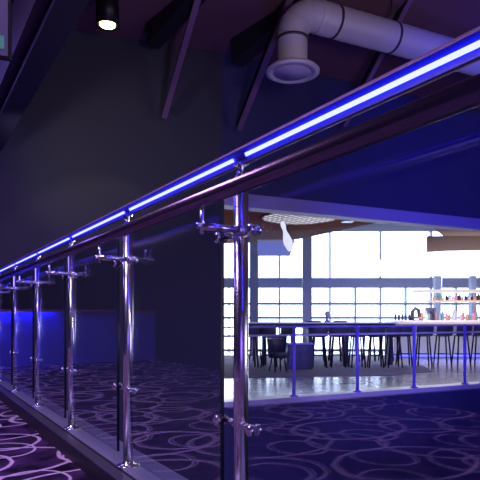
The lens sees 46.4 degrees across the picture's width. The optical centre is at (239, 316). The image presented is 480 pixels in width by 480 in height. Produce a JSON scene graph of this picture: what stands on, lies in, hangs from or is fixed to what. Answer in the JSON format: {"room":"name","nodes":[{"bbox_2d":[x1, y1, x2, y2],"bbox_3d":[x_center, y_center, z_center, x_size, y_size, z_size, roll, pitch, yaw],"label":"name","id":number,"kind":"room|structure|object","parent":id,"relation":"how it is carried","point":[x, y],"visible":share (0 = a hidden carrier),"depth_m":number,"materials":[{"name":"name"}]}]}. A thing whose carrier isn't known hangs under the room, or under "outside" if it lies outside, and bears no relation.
{"room":"nightclub","nodes":[
{"label":"nightclub","id":0,"kind":"room"},
{"bbox_2d":[0,400,91,479],"bbox_3d":[-3.372,0.785,3.224,3.940,0.120,17.000,0,0,-31],"label":"floor","id":1,"kind":"structure","parent":0,"point":[25,454],"depth_m":2.91,"materials":[{"name":"carpet"}]},
{"bbox_2d":[0,29,221,479],"bbox_3d":[-1.670,0.497,7.529,2.920,8.455,0.200,0,0,-19],"label":"wall","id":2,"kind":"structure","parent":0,"point":[93,139],"depth_m":7.45,"materials":[{"name":"black paint"}]},
{"bbox_2d":[0,386,131,479],"bbox_3d":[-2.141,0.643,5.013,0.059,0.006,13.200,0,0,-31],"label":"trim","id":3,"kind":"structure","parent":2,"relation":"attached to","point":[107,467],"depth_m":2.86,"materials":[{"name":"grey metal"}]},
{"bbox_2d":[0,373,187,479],"bbox_3d":[-2.030,0.643,5.080,0.173,0.006,13.200,0,0,-31],"label":"trim","id":4,"kind":"structure","parent":2,"relation":"attached to","point":[100,441],"depth_m":2.88,"materials":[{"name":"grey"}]},
{"bbox_2d":[0,281,3,380],"bbox_3d":[-2.437,0.101,5.619,0.183,1.078,0.181,0,0,11],"label":"railing post","id":5,"kind":"object","parent":4,"relation":"on","point":[1,281],"visible":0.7,"depth_m":5.62,"materials":[{"name":"silver metal"}]},
{"bbox_2d":[0,266,20,391],"bbox_3d":[-1.948,0.101,4.805,0.181,1.078,0.183,0,0,17],"label":"railing post","id":6,"kind":"object","parent":4,"relation":"on","point":[15,287],"visible":0.87,"depth_m":4.80,"materials":[{"name":"silver metal"}]},
{"bbox_2d":[0,277,12,384],"bbox_3d":[-2.188,0.122,5.214,0.013,0.938,0.783,0,0,-31],"label":"glass panel","id":7,"kind":"object","parent":6,"relation":"attached to","point":[11,383],"visible":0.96,"depth_m":4.88,"materials":[{"name":"blue"}]},
{"bbox_2d":[17,256,44,406],"bbox_3d":[-1.464,0.101,4.000,0.181,1.078,0.183,0,0,17],"label":"railing post","id":8,"kind":"object","parent":4,"relation":"on","point":[37,283],"visible":0.91,"depth_m":4.00,"materials":[{"name":"silver metal"}]},
{"bbox_2d":[15,269,33,397],"bbox_3d":[-1.704,0.122,4.410,0.012,0.938,0.783,0,0,-31],"label":"glass panel","id":9,"kind":"object","parent":8,"relation":"attached to","point":[33,269],"visible":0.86,"depth_m":4.07,"materials":[{"name":"blue"}]},
{"bbox_2d":[46,240,80,429],"bbox_3d":[-0.981,0.101,3.195,0.181,1.078,0.183,0,0,17],"label":"railing post","id":10,"kind":"object","parent":4,"relation":"on","point":[71,275],"visible":0.92,"depth_m":3.19,"materials":[{"name":"silver metal"}]},
{"bbox_2d":[41,258,65,417],"bbox_3d":[-1.221,0.122,3.604,0.013,0.938,0.783,0,0,-31],"label":"glass panel","id":11,"kind":"object","parent":10,"relation":"attached to","point":[63,258],"visible":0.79,"depth_m":3.27,"materials":[{"name":"blue"}]},
{"bbox_2d":[95,214,139,468],"bbox_3d":[-0.497,0.101,2.390,0.181,1.078,0.183,0,0,17],"label":"railing post","id":12,"kind":"object","parent":4,"relation":"on","point":[127,260],"visible":0.91,"depth_m":2.39,"materials":[{"name":"silver metal"}]},
{"bbox_2d":[74,238,119,450],"bbox_3d":[-0.737,0.122,2.800,0.013,0.938,0.783,0,0,-31],"label":"glass panel","id":13,"kind":"object","parent":12,"relation":"attached to","point":[118,239],"visible":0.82,"depth_m":2.46,"materials":[{"name":"blue"}]},
{"bbox_2d":[195,162,261,479],"bbox_3d":[-0.013,0.101,1.585,0.181,1.078,0.183,0,0,17],"label":"railing post","id":14,"kind":"object","parent":4,"relation":"on","point":[239,231],"visible":0.88,"depth_m":1.58,"materials":[{"name":"silver metal"}]},
{"bbox_2d":[220,200,223,479],"bbox_3d":[-0.254,0.122,1.995,0.013,0.938,0.783,0,0,-31],"label":"glass panel","id":15,"kind":"object","parent":14,"relation":"attached to","point":[221,201],"visible":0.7,"depth_m":1.66,"materials":[{"name":"blue"}]},
{"bbox_2d":[0,73,479,280],"bbox_3d":[-1.089,-0.323,3.174,0.044,0.044,8.620,0,0,-31],"label":"handrail","id":16,"kind":"object","parent":14,"relation":"attached to","point":[464,95],"visible":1,"depth_m":1.09,"materials":[{"name":"purple metal"}]},
{"bbox_2d":[0,26,479,273],"bbox_3d":[-0.975,-0.458,3.230,0.051,0.051,8.600,0,0,-31],"label":"rail","id":17,"kind":"object","parent":14,"relation":"attached to","point":[462,51],"visible":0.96,"depth_m":1.29,"materials":[{"name":"purple metal"}]},
{"bbox_2d":[224,381,479,406],"bbox_3d":[4.661,1.234,10.370,11.000,0.072,0.270,0,0,-26],"label":"trim","id":18,"kind":"structure","parent":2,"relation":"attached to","point":[451,386],"depth_m":8.89,"materials":[{"name":"grey"}]},
{"bbox_2d":[290,326,297,396],"bbox_3d":[0.817,0.664,8.462,0.130,1.072,0.130,0,0,-26],"label":"post","id":19,"kind":"object","parent":18,"relation":"on","point":[293,327],"visible":1,"depth_m":8.44,"materials":[{"name":"blue"}]},
{"bbox_2d":[224,325,479,336],"bbox_3d":[3.536,0.216,9.848,8.480,0.152,0.040,0,0,-26],"label":"guard rail","id":20,"kind":"object","parent":19,"relation":"attached to","point":[387,333],"visible":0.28,"depth_m":8.96,"materials":[{"name":"blue"}]},
{"bbox_2d":[353,325,361,391],"bbox_3d":[1.884,0.664,8.978,0.130,1.072,0.130,0,0,-26],"label":"post","id":21,"kind":"object","parent":18,"relation":"on","point":[357,327],"visible":1,"depth_m":8.95,"materials":[{"name":"blue"}]},
{"bbox_2d":[410,325,417,387],"bbox_3d":[2.951,0.664,9.494,0.130,1.072,0.130,0,0,-26],"label":"post","id":22,"kind":"object","parent":18,"relation":"on","point":[413,326],"visible":1,"depth_m":9.47,"materials":[{"name":"blue"}]},
{"bbox_2d":[461,324,468,383],"bbox_3d":[4.019,0.664,10.009,0.130,1.072,0.130,0,0,-26],"label":"post","id":23,"kind":"object","parent":18,"relation":"on","point":[464,325],"visible":1,"depth_m":9.99,"materials":[{"name":"blue"}]},
{"bbox_2d":[74,0,479,109],"bbox_3d":[-0.500,-3.780,7.700,27.000,0.100,25.400,0,0,0],"label":"ceiling","id":24,"kind":"structure","parent":0,"point":[217,22],"depth_m":7.14,"materials":[{"name":"black paint"}]},
{"bbox_2d":[0,0,89,150],"bbox_3d":[-0.259,-2.814,2.120,0.180,1.828,9.900,0,0,-31],"label":"ceiling beam","id":25,"kind":"structure","parent":24,"relation":"attached to","point":[59,18],"depth_m":4.12,"materials":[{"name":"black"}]},
{"bbox_2d":[0,0,49,106],"bbox_3d":[-0.372,-2.155,2.051,0.079,0.390,9.900,0,0,-31],"label":"ceiling beam","id":26,"kind":"structure","parent":25,"relation":"attached to","point":[26,14],"depth_m":4.01,"materials":[{"name":"grey"}]},
{"bbox_2d":[96,0,118,31],"bbox_3d":[-1.491,-3.502,6.300,0.252,0.456,0.252,0,0,0],"label":"spotlight","id":27,"kind":"object","parent":24,"relation":"in","point":[107,11],"visible":1,"depth_m":6.21,"materials":[{"name":"black metal"}]},
{"bbox_2d":[146,0,205,48],"bbox_3d":[-0.729,-3.589,6.670,0.190,0.278,1.250,0,0,-38],"label":"joist","id":28,"kind":"object","parent":24,"relation":"attached to","point":[166,22],"visible":1,"depth_m":6.79,"materials":[{"name":"black wood"}]},
{"bbox_2d":[161,0,200,118],"bbox_3d":[-0.726,-3.225,6.847,0.074,1.210,1.467,0,0,-26],"label":"brace","id":29,"kind":"object","parent":24,"relation":"attached to","point":[192,17],"visible":1,"depth_m":6.82,"materials":[{"name":"purple"}]},
{"bbox_2d":[236,0,292,130],"bbox_3d":[0.294,-3.204,7.010,0.078,1.267,1.776,0,0,-23],"label":"brace","id":30,"kind":"object","parent":24,"relation":"attached to","point":[286,4],"visible":1,"depth_m":7.03,"materials":[{"name":"purple"}]},
{"bbox_2d":[231,0,299,66],"bbox_3d":[0.378,-3.564,7.034,0.201,0.328,1.350,0,0,-38],"label":"joist","id":31,"kind":"object","parent":24,"relation":"attached to","point":[246,45],"visible":0.58,"depth_m":7.22,"materials":[{"name":"black wood"}]},
{"bbox_2d":[266,0,479,83],"bbox_3d":[2.809,-3.166,7.108,5.588,1.128,0.577,0,0,-26],"label":"air duct","id":32,"kind":"object","parent":24,"relation":"hanging from","point":[323,18],"visible":0.83,"depth_m":6.13,"materials":[{"name":"silver metal"}]},
{"bbox_2d":[266,57,319,83],"bbox_3d":[0.562,-2.658,6.000,0.579,0.112,0.579,0,0,0],"label":"grille","id":33,"kind":"object","parent":32,"relation":"attached to","point":[287,70],"depth_m":5.94,"materials":[{"name":"silver metal"}]},
{"bbox_2d":[343,0,412,126],"bbox_3d":[1.764,-3.328,7.381,0.058,1.089,1.843,0,0,-15],"label":"brace","id":34,"kind":"object","parent":24,"relation":"attached to","point":[401,12],"visible":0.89,"depth_m":7.28,"materials":[{"name":"purple"}]},
{"bbox_2d":[222,53,479,218],"bbox_3d":[4.654,-2.739,10.383,11.000,1.983,0.201,0,0,-26],"label":"wall","id":35,"kind":"structure","parent":0,"point":[433,168],"depth_m":8.95,"materials":[{"name":"blue paint"}]},
{"bbox_2d":[224,194,479,231],"bbox_3d":[4.657,-1.671,10.379,11.000,0.192,0.250,0,0,-26],"label":"trim","id":36,"kind":"structure","parent":35,"relation":"attached to","point":[256,203],"depth_m":8.89,"materials":[{"name":"purple"}]},
{"bbox_2d":[224,389,479,479],"bbox_3d":[4.650,2.998,10.393,11.000,3.455,0.181,0,0,-26],"label":"carpet","id":37,"kind":"structure","parent":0,"point":[436,435],"depth_m":9.05,"materials":[{"name":"purple carpet"}]},
{"bbox_2d":[224,351,479,408],"bbox_3d":[5.200,1.244,14.075,13.600,0.112,12.250,0,0,0],"label":"floor","id":38,"kind":"structure","parent":0,"point":[443,374],"depth_m":11.29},
{"bbox_2d":[250,243,257,352],"bbox_3d":[0.475,-0.700,19.000,0.288,3.800,0.260,0,0,0],"label":"column","id":39,"kind":"structure","parent":38,"relation":"on","point":[253,246],"depth_m":18.87,"materials":[{"name":"blue"}]},
{"bbox_2d":[248,326,259,367],"bbox_3d":[0.242,0.701,13.167,0.398,1.002,0.455,0,0,-11],"label":"bar stool","id":40,"kind":"object","parent":38,"relation":"on","point":[251,331],"visible":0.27,"depth_m":13.07,"materials":[{"name":"grey"}]},
{"bbox_2d":[249,337,261,360],"bbox_3d":[0.451,0.701,15.232,0.398,1.002,0.455,0,0,-17],"label":"bar stool","id":41,"kind":"object","parent":38,"relation":"on","point":[260,350],"visible":0.2,"depth_m":15.28,"materials":[{"name":"grey metal"}]},
{"bbox_2d":[260,328,277,367],"bbox_3d":[0.682,0.701,13.267,0.398,1.002,0.455,0,0,11],"label":"bar stool","id":42,"kind":"object","parent":38,"relation":"on","point":[262,330],"visible":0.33,"depth_m":13.16,"materials":[{"name":"grey"}]},
{"bbox_2d":[267,336,287,371],"bbox_3d":[0.822,0.799,12.214,0.494,0.783,0.470,0,0,-23],"label":"chair","id":43,"kind":"object","parent":38,"relation":"on","point":[277,346],"visible":0.91,"depth_m":12.33,"materials":[{"name":"grey"}]},
{"bbox_2d":[280,328,291,359],"bbox_3d":[1.291,0.701,15.333,0.398,1.002,0.455,0,0,11],"label":"bar stool","id":44,"kind":"object","parent":38,"relation":"on","point":[283,330],"visible":0.33,"depth_m":15.47,"materials":[{"name":"grey"}]},
{"bbox_2d":[286,343,313,368],"bbox_3d":[1.359,0.893,12.900,0.620,0.590,0.440,0,0,0],"label":"base cabinet","id":45,"kind":"object","parent":38,"relation":"on","point":[304,351],"visible":0.87,"depth_m":12.69,"materials":[{"name":"blue"}]},
{"bbox_2d":[302,237,311,342],"bbox_3d":[2.154,-0.700,18.000,0.289,3.800,0.260,0,0,0],"label":"column","id":46,"kind":"structure","parent":38,"relation":"on","point":[306,242],"depth_m":17.87,"materials":[{"name":"blue"}]},
{"bbox_2d":[311,327,327,367],"bbox_3d":[1.861,0.701,13.166,0.398,1.002,0.455,0,0,2],"label":"bar stool","id":47,"kind":"object","parent":38,"relation":"on","point":[314,330],"visible":0.74,"depth_m":13.04,"materials":[{"name":"grey metal"}]},
{"bbox_2d":[315,337,323,360],"bbox_3d":[2.106,0.701,15.134,0.398,1.002,0.455,0,0,5],"label":"bar stool","id":48,"kind":"object","parent":38,"relation":"on","point":[321,337],"visible":0.06,"depth_m":14.96,"materials":[{"name":"grey metal"}]},
{"bbox_2d":[248,322,397,364],"bbox_3d":[1.976,0.662,14.100,3.802,1.075,0.760,0,0,0],"label":"table","id":49,"kind":"object","parent":38,"relation":"on","point":[309,339],"visible":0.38,"depth_m":13.80,"materials":[{"name":"white"}]},
{"bbox_2d":[324,311,330,321],"bbox_3d":[2.208,-0.015,14.100,0.175,0.280,0.170,0,0,0],"label":"figurine","id":50,"kind":"object","parent":49,"relation":"on","point":[327,314],"visible":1,"depth_m":14.05,"materials":[{"name":"blue"}]},
{"bbox_2d":[328,328,340,360],"bbox_3d":[2.587,0.701,15.233,0.398,1.002,0.455,0,0,15],"label":"bar stool","id":51,"kind":"object","parent":38,"relation":"on","point":[330,338],"visible":0.34,"depth_m":15.09,"materials":[{"name":"grey metal"}]},
{"bbox_2d":[330,327,346,367],"bbox_3d":[2.325,0.701,13.266,0.398,1.002,0.455,0,0,4],"label":"bar stool","id":52,"kind":"object","parent":38,"relation":"on","point":[332,329],"visible":0.82,"depth_m":13.14,"materials":[{"name":"grey metal"}]},
{"bbox_2d":[224,224,479,350],"bbox_3d":[4.867,-1.043,19.990,12.933,4.514,0.220,0,0,0],"label":"window","id":53,"kind":"structure","parent":38,"relation":"on","point":[380,282],"depth_m":19.88,"materials":[{"name":"blue metal"}]},
{"bbox_2d":[348,327,366,367],"bbox_3d":[2.759,0.701,13.166,0.398,1.002,0.455,0,0,-2],"label":"bar stool","id":54,"kind":"object","parent":38,"relation":"on","point":[352,329],"visible":0.73,"depth_m":13.06,"materials":[{"name":"grey metal"}]},
{"bbox_2d":[362,328,375,360],"bbox_3d":[3.511,0.701,15.233,0.398,1.002,0.455,0,0,16],"label":"bar stool","id":55,"kind":"object","parent":38,"relation":"on","point":[367,328],"visible":0.19,"depth_m":15.08,"materials":[{"name":"grey metal"}]},
{"bbox_2d":[367,327,384,367],"bbox_3d":[3.191,0.701,13.166,0.398,1.002,0.455,0,0,5],"label":"bar stool","id":56,"kind":"object","parent":38,"relation":"on","point":[370,329],"visible":0.83,"depth_m":13.05,"materials":[{"name":"grey metal"}]},
{"bbox_2d":[378,337,393,361],"bbox_3d":[3.938,0.701,15.134,0.398,1.002,0.455,0,0,2],"label":"bar stool","id":57,"kind":"object","parent":38,"relation":"on","point":[382,337],"visible":0.03,"depth_m":14.97,"materials":[{"name":"grey metal"}]},
{"bbox_2d":[384,327,403,367],"bbox_3d":[3.646,0.701,13.266,0.398,1.002,0.455,0,0,0],"label":"bar stool","id":58,"kind":"object","parent":38,"relation":"on","point":[389,329],"visible":0.84,"depth_m":13.15,"materials":[{"name":"grey metal"}]},
{"bbox_2d":[395,327,411,365],"bbox_3d":[4.009,0.701,13.666,0.398,1.002,0.455,0,0,6],"label":"bar stool","id":59,"kind":"object","parent":38,"relation":"on","point":[406,329],"visible":0.5,"depth_m":13.56,"materials":[{"name":"grey metal"}]},
{"bbox_2d":[416,326,433,366],"bbox_3d":[4.486,0.701,13.666,0.398,1.002,0.455,0,0,6],"label":"bar stool","id":60,"kind":"object","parent":38,"relation":"on","point":[419,328],"visible":0.79,"depth_m":13.55,"materials":[{"name":"grey"}]},
{"bbox_2d":[387,320,479,357],"bbox_3d":[7.299,0.650,16.410,5.803,1.100,0.780,0,0,0],"label":"bar counter","id":61,"kind":"object","parent":38,"relation":"on","point":[423,340],"depth_m":16.20,"materials":[{"name":"grey"}]},
{"bbox_2d":[411,306,420,319],"bbox_3d":[5.094,-0.107,16.250,0.340,0.414,0.200,0,0,0],"label":"tap tower","id":62,"kind":"object","parent":61,"relation":"on","point":[418,310],"visible":0.86,"depth_m":16.20,"materials":[{"name":"grey metal"}]},
{"bbox_2d":[425,308,435,319],"bbox_3d":[5.699,-0.090,16.715,0.320,0.380,0.170,0,0,0],"label":"coffee machine","id":63,"kind":"object","parent":61,"relation":"on","point":[428,310],"visible":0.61,"depth_m":16.71,"materials":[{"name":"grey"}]},
{"bbox_2d":[431,310,434,319],"bbox_3d":[5.673,-0.060,16.450,0.100,0.320,0.098,0,0,0],"label":"bottle","id":64,"kind":"object","parent":61,"relation":"on","point":[433,313],"visible":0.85,"depth_m":16.41,"materials":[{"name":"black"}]},
{"bbox_2d":[387,320,479,322],"bbox_3d":[7.299,0.130,16.410,5.803,0.060,0.780,0,0,0],"label":"countertop","id":65,"kind":"structure","parent":61,"relation":"on","point":[399,321],"depth_m":16.02,"materials":[{"name":"white paint"}]},
{"bbox_2d":[402,355,479,355],"bbox_3d":[7.324,1.120,16.183,5.753,0.040,0.025,0,0,0],"label":"light","id":66,"kind":"object","parent":61,"relation":"attached to","point":[402,355],"depth_m":16.17,"materials":[{"name":"blue"}]},
{"bbox_2d":[472,310,475,319],"bbox_3d":[6.873,-0.060,16.450,0.100,0.320,0.098,0,0,0],"label":"bottle","id":67,"kind":"object","parent":61,"relation":"on","point":[473,313],"visible":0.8,"depth_m":16.41,"materials":[{"name":"pink glass"}]},
{"bbox_2d":[433,276,440,319],"bbox_3d":[6.543,-0.500,18.600,0.183,3.400,0.260,0,0,0],"label":"column","id":68,"kind":"structure","parent":38,"relation":"on","point":[436,279],"depth_m":18.47,"materials":[{"name":"blue"}]},
{"bbox_2d":[433,326,452,366],"bbox_3d":[4.953,0.701,13.666,0.398,1.002,0.455,0,0,1],"label":"bar stool","id":69,"kind":"object","parent":38,"relation":"on","point":[439,328],"visible":0.84,"depth_m":13.56,"materials":[{"name":"grey metal"}]},
{"bbox_2d":[452,326,472,366],"bbox_3d":[5.409,0.701,13.666,0.398,1.002,0.455,0,0,-4],"label":"bar stool","id":70,"kind":"object","parent":38,"relation":"on","point":[459,328],"visible":0.68,"depth_m":13.54,"materials":[{"name":"grey metal"}]},
{"bbox_2d":[469,276,476,319],"bbox_3d":[7.722,-0.500,18.600,0.166,3.400,0.260,0,0,0],"label":"column","id":71,"kind":"structure","parent":38,"relation":"on","point":[472,279],"depth_m":18.47,"materials":[{"name":"blue"}]},
{"bbox_2d":[471,326,479,366],"bbox_3d":[5.856,0.701,13.666,0.398,1.002,0.455,0,0,5],"label":"bar stool","id":72,"kind":"object","parent":38,"relation":"on","point":[476,328],"visible":0.81,"depth_m":13.57,"materials":[{"name":"grey metal"}]},
{"bbox_2d":[224,222,479,242],"bbox_3d":[4.700,-2.375,13.225,12.600,0.350,9.950,0,0,0],"label":"ceiling","id":73,"kind":"structure","parent":0,"point":[298,234],"depth_m":14.76,"materials":[{"name":"brown wood"}]},
{"bbox_2d":[257,240,294,255],"bbox_3d":[0.869,-1.835,13.500,0.894,0.730,0.060,0,0,0],"label":"board","id":74,"kind":"object","parent":73,"relation":"hanging from","point":[264,247],"visible":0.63,"depth_m":13.48,"materials":[{"name":"blue"}]},
{"bbox_2d":[281,221,292,250],"bbox_3d":[0.958,-1.772,11.500,0.250,0.855,0.187,0,0,0],"label":"sign","id":75,"kind":"object","parent":73,"relation":"hanging from","point":[287,241],"visible":0.99,"depth_m":11.45,"materials":[{"name":"white plastic"}]},
{"bbox_2d":[224,209,364,230],"bbox_3d":[0.980,-2.175,11.900,4.000,0.070,4.000,0,0,0],"label":"ceiling","id":76,"kind":"structure","parent":73,"relation":"attached to","point":[253,217],"depth_m":12.96,"materials":[{"name":"brown wood"}]},
{"bbox_2d":[260,213,337,224],"bbox_3d":[1.286,-2.125,12.000,1.720,0.030,1.720,0,0,0],"label":"recessed light","id":77,"kind":"object","parent":76,"relation":"in","point":[273,218],"visible":0.62,"depth_m":12.18,"materials":[{"name":"white"}]},
{"bbox_2d":[341,220,353,222],"bbox_3d":[2.353,-2.135,12.188,0.240,0.130,0.305,0,0,0],"label":"ceiling light","id":78,"kind":"object","parent":73,"relation":"hanging from","point":[342,221],"visible":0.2,"depth_m":12.14,"materials":[{"name":"white"}]},
{"bbox_2d":[426,236,479,251],"bbox_3d":[7.855,-1.962,15.275,5.490,0.476,0.150,0,0,0],"label":"trim","id":79,"kind":"structure","parent":73,"relation":"attached to","point":[433,243],"depth_m":15.20,"materials":[{"name":"brown wood"}]},
{"bbox_2d":[373,250,479,275],"bbox_3d":[7.367,-1.514,16.100,6.266,0.420,3.400,0,0,0],"label":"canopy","id":80,"kind":"object","parent":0,"point":[448,263],"visible":1,"depth_m":15.19,"materials":[{"name":"white"}]},
{"bbox_2d":[412,273,479,301],"bbox_3d":[7.503,-0.867,16.325,4.994,0.863,0.650,0,0,0],"label":"bar shelf","id":81,"kind":"object","parent":80,"relation":"hanging from","point":[441,290],"visible":1,"depth_m":16.05,"materials":[{"name":"white"}]},
{"bbox_3d":[-2.883,-2.685,3.517,2.880,0.130,15.000,0,0,-31],"label":"ceiling","id":82,"kind":"structure","parent":0,"visible":0},
{"bbox_2d":[0,0,11,60],"bbox_3d":[-1.250,-1.901,2.563,0.380,1.398,0.036,0,0,-18],"label":"screen","id":83,"kind":"object","parent":82,"relation":"hanging from","point":[5,5],"visible":1,"depth_m":2.60,"materials":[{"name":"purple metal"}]},
{"label":"outside","id":84,"kind":"structure","parent":0,"visible":0},
{"bbox_2d":[224,232,478,348],"bbox_3d":[5.000,-3.275,27.025,38.000,20.000,0.050,0,0,0],"label":"sky backdrop","id":85,"kind":"structure","parent":84,"point":[353,254],"depth_m":27.00,"materials":[{"name":"white"}]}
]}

